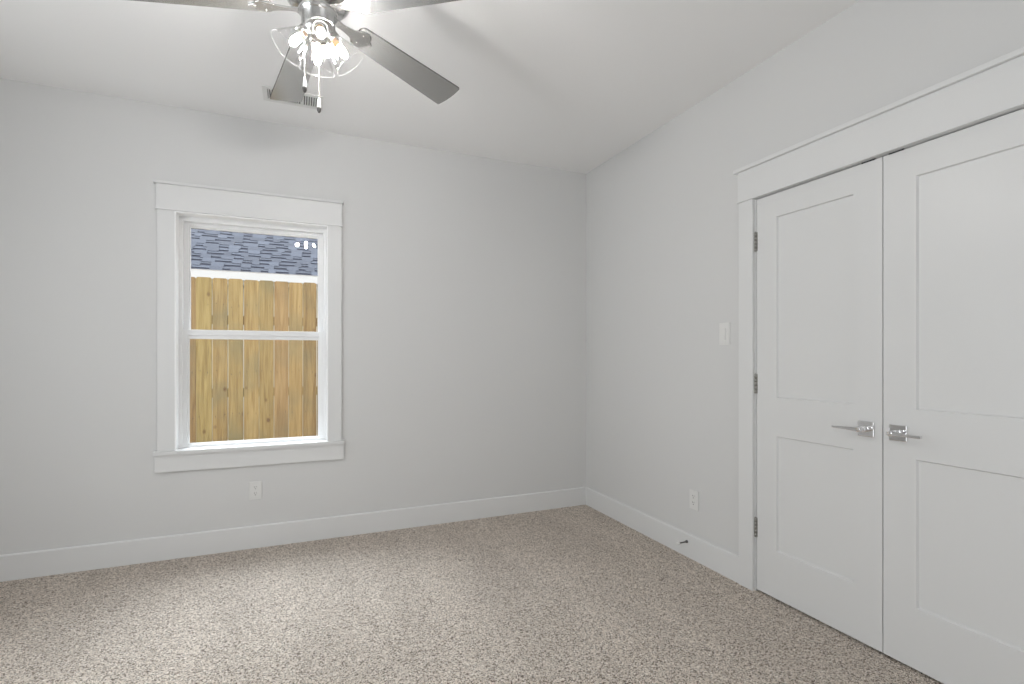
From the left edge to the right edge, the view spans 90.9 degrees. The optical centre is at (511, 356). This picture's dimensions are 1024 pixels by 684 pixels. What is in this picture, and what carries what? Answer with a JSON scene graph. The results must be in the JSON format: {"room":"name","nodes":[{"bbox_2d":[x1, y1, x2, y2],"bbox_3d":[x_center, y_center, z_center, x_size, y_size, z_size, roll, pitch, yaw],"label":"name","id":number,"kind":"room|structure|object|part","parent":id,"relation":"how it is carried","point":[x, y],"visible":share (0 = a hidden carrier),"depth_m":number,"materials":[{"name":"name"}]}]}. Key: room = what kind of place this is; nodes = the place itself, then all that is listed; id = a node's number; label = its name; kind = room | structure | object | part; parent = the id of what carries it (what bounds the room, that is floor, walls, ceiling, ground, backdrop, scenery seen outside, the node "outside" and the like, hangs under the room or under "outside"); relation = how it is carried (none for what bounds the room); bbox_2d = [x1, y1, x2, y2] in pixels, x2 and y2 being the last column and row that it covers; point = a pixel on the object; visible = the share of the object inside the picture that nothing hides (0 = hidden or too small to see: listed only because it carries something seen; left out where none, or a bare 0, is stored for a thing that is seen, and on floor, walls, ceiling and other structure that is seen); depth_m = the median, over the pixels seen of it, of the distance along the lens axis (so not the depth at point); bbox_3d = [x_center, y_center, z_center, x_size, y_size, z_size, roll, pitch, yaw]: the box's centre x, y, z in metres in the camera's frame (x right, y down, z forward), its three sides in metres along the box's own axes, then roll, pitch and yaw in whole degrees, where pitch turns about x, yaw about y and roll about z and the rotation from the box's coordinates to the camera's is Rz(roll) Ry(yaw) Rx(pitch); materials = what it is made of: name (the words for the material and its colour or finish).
{"room":"empty bedroom","nodes":[
{"label":"empty bedroom","id":0,"kind":"room"},
{"bbox_2d":[0,78,585,554],"bbox_3d":[-1.374,-0.147,3.427,4.560,2.740,0.150,0,0,-23],"label":"wall","id":1,"kind":"structure","parent":0,"point":[463,276],"depth_m":3.32,"materials":[{"name":"grey paint"}]},
{"bbox_2d":[153,180,343,472],"bbox_3d":[-1.666,-0.178,3.282,1.082,1.746,0.181,0,0,-23],"label":"window","id":2,"kind":"structure","parent":1,"relation":"in","point":[186,223],"depth_m":3.19,"materials":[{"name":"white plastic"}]},
{"bbox_3d":[-2.082,-0.157,3.036,0.090,1.449,0.019,0,0,-23],"label":"casing","id":3,"kind":"part","parent":2,"relation":"part of","materials":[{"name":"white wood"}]},
{"bbox_3d":[-1.652,0.579,3.249,1.082,0.021,0.109,0,0,-23],"label":"window sill","id":4,"kind":"part","parent":2,"relation":"part of","materials":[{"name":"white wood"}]},
{"bbox_3d":[-1.677,0.203,3.311,0.835,0.744,0.030,0,0,-23],"label":"sash","id":5,"kind":"part","parent":2,"relation":"part of","materials":[{"name":"white plastic"}]},
{"bbox_3d":[-1.690,-0.491,3.343,0.827,0.724,0.030,0,0,-23],"label":"sash","id":6,"kind":"part","parent":2,"relation":"part of","materials":[{"name":"white plastic"}]},
{"bbox_3d":[-1.199,-0.157,3.410,0.086,1.449,0.019,0,0,-23],"label":"casing","id":7,"kind":"part","parent":2,"relation":"part of","materials":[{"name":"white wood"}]},
{"bbox_2d":[249,481,261,499],"bbox_3d":[-1.642,0.857,3.228,0.072,0.116,0.009,0,0,-23],"label":"wall outlet","id":8,"kind":"object","parent":1,"relation":"attached to","point":[255,488],"visible":1,"depth_m":3.23,"materials":[{"name":"white plastic"}]},
{"bbox_2d":[0,487,585,581],"bbox_3d":[-1.349,1.152,3.348,4.245,0.142,0.015,0,0,-23],"label":"baseboard","id":9,"kind":"structure","parent":1,"relation":"attached to","point":[24,565],"depth_m":3.23,"materials":[{"name":"white wood"}]},
{"bbox_2d":[0,0,858,173],"bbox_3d":[-0.367,-1.577,1.304,5.660,0.120,5.387,0,0,-23],"label":"ceiling","id":10,"kind":"structure","parent":0,"point":[567,85],"depth_m":2.58,"materials":[{"name":"white paint"}]},
{"bbox_2d":[262,85,323,110],"bbox_3d":[-1.281,-1.514,2.957,0.326,0.007,0.172,0,0,-23],"label":"ceiling vent","id":11,"kind":"object","parent":10,"relation":"in","point":[309,100],"visible":0.56,"depth_m":2.98,"materials":[{"name":"white plastic"}]},
{"bbox_2d":[131,0,458,112],"bbox_3d":[-0.733,-1.210,1.836,1.271,0.613,1.281,0,0,-23],"label":"ceiling fan","id":12,"kind":"object","parent":10,"relation":"hanging from","point":[319,18],"visible":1,"depth_m":1.91,"materials":[{"name":"silver metal"}]},
{"bbox_3d":[-1.097,-1.225,1.722,0.510,0.065,0.142,0,0,-16],"label":"blade","id":13,"kind":"part","parent":12,"relation":"part of","materials":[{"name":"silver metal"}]},
{"bbox_3d":[-0.925,-1.225,2.171,0.142,0.065,0.510,0,0,-34],"label":"blade","id":14,"kind":"part","parent":12,"relation":"part of","materials":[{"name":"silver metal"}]},
{"bbox_2d":[289,23,311,45],"bbox_3d":[-0.774,-1.127,1.793,0.154,0.160,0.131,0,0,-23],"label":"bulb","id":15,"kind":"object","parent":12,"relation":"attached to","point":[305,29],"depth_m":1.79,"materials":[{"name":"glass"}]},
{"bbox_3d":[-0.739,-1.099,1.798,0.002,0.217,0.002,0,0,-23],"label":"pull chain","id":16,"kind":"part","parent":12,"relation":"part of","materials":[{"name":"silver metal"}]},
{"bbox_2d":[310,41,325,64],"bbox_3d":[-0.735,-1.127,1.904,0.131,0.160,0.154,0,0,-23],"label":"bulb","id":17,"kind":"object","parent":12,"relation":"attached to","point":[318,45],"depth_m":1.88,"materials":[{"name":"glass"}]},
{"bbox_2d":[312,18,327,38],"bbox_3d":[-0.663,-1.127,1.754,0.131,0.160,0.154,0,0,-23],"label":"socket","id":18,"kind":"object","parent":12,"relation":"attached to","point":[319,25],"depth_m":1.78,"materials":[{"name":"glass"}]},
{"bbox_2d":[326,30,347,57],"bbox_3d":[-0.624,-1.127,1.865,0.154,0.160,0.131,0,0,-23],"label":"bulb","id":19,"kind":"object","parent":12,"relation":"attached to","point":[332,37],"depth_m":1.84,"materials":[{"name":"glass"}]},
{"bbox_3d":[-0.445,-1.225,2.147,0.142,0.065,0.510,0,0,38],"label":"blade","id":20,"kind":"part","parent":12,"relation":"part of","materials":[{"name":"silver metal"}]},
{"bbox_3d":[-0.320,-1.225,1.682,0.510,0.065,0.142,0,0,20],"label":"blade","id":21,"kind":"part","parent":12,"relation":"part of","materials":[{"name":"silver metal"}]},
{"bbox_2d":[0,505,942,683],"bbox_3d":[-0.218,1.283,1.464,5.160,0.120,4.667,0,0,-23],"label":"floor","id":22,"kind":"structure","parent":0,"point":[573,594],"depth_m":2.35,"materials":[{"name":"carpet"}]},
{"bbox_2d":[586,0,1023,555],"bbox_3d":[1.566,-0.147,2.138,0.150,2.740,4.517,0,0,-23],"label":"wall","id":23,"kind":"structure","parent":0,"point":[662,213],"depth_m":2.99,"materials":[{"name":"grey paint"}]},
{"bbox_2d":[585,487,738,582],"bbox_3d":[0.920,1.152,3.452,0.015,0.142,1.593,0,0,-23],"label":"baseboard","id":24,"kind":"structure","parent":23,"relation":"attached to","point":[722,561],"depth_m":3.23,"materials":[{"name":"white wood"}]},
{"bbox_2d":[690,489,698,510],"bbox_3d":[1.097,0.864,3.042,0.009,0.116,0.072,0,0,-23],"label":"wall outlet","id":25,"kind":"object","parent":23,"relation":"attached to","point":[694,495],"visible":1,"depth_m":3.04,"materials":[{"name":"white plastic"}]},
{"bbox_2d":[719,322,729,344],"bbox_3d":[1.189,-0.127,2.822,0.010,0.124,0.075,0,0,-23],"label":"light switch","id":26,"kind":"object","parent":23,"relation":"attached to","point":[724,328],"visible":1,"depth_m":2.82,"materials":[{"name":"white plastic"}]},
{"bbox_2d":[754,157,882,652],"bbox_3d":[1.380,0.195,2.348,0.098,2.033,0.629,0,0,-23],"label":"door","id":27,"kind":"structure","parent":23,"relation":"in","point":[818,243],"depth_m":2.30,"materials":[{"name":"white wood"}]},
{"bbox_3d":[1.440,0.304,2.151,0.054,0.026,0.122,0,0,-23],"label":"lever","id":28,"kind":"part","parent":27,"relation":"part of","materials":[{"name":"silver metal"}]},
{"bbox_3d":[1.487,0.304,2.119,0.009,0.066,0.066,0,0,-23],"label":"handle","id":29,"kind":"part","parent":27,"relation":"part of","materials":[{"name":"silver metal"}]},
{"bbox_2d":[733,47,1023,590],"bbox_3d":[1.568,0.109,2.084,0.188,2.228,1.476,0,0,-23],"label":"door frame","id":30,"kind":"structure","parent":23,"relation":"attached to","point":[993,89],"depth_m":2.26,"materials":[{"name":"white wood"}]},
{"bbox_3d":[1.246,0.200,2.676,0.020,2.046,0.090,0,0,-23],"label":"casing","id":31,"kind":"part","parent":30,"relation":"part of","materials":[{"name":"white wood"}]},
{"bbox_2d":[883,109,1023,683],"bbox_3d":[1.627,0.195,1.766,0.098,2.033,0.628,0,0,-23],"label":"door","id":32,"kind":"structure","parent":23,"relation":"in","point":[953,203],"depth_m":1.84,"materials":[{"name":"white wood"}]},
{"bbox_3d":[1.535,0.304,2.006,0.009,0.066,0.066,0,0,-23],"label":"handle","id":33,"kind":"part","parent":32,"relation":"part of","materials":[{"name":"silver metal"}]},
{"bbox_3d":[1.525,0.304,1.950,0.054,0.026,0.122,0,0,-23],"label":"lever","id":34,"kind":"part","parent":32,"relation":"part of","materials":[{"name":"silver metal"}]},
{"label":"outside","id":35,"kind":"structure","parent":0,"visible":0},
{"bbox_3d":[-5.021,1.573,11.865,28.000,0.200,18.233,0,0,-23],"label":"ground","id":36,"kind":"structure","parent":35,"visible":0},
{"bbox_2d":[190,277,317,442],"bbox_3d":[-2.729,0.335,5.330,6.328,2.276,0.148,0,0,-23],"label":"fence","id":37,"kind":"object","parent":36,"relation":"on","point":[217,392],"visible":0.26,"depth_m":5.25,"materials":[{"name":"brown wood"}]},
{"bbox_2d":[191,228,317,439],"bbox_3d":[-3.812,-1.427,9.008,14.000,5.801,4.675,0,0,-23],"label":"house","id":38,"kind":"structure","parent":36,"relation":"on","point":[228,255],"depth_m":7.03,"materials":[{"name":"grey"}]}
]}

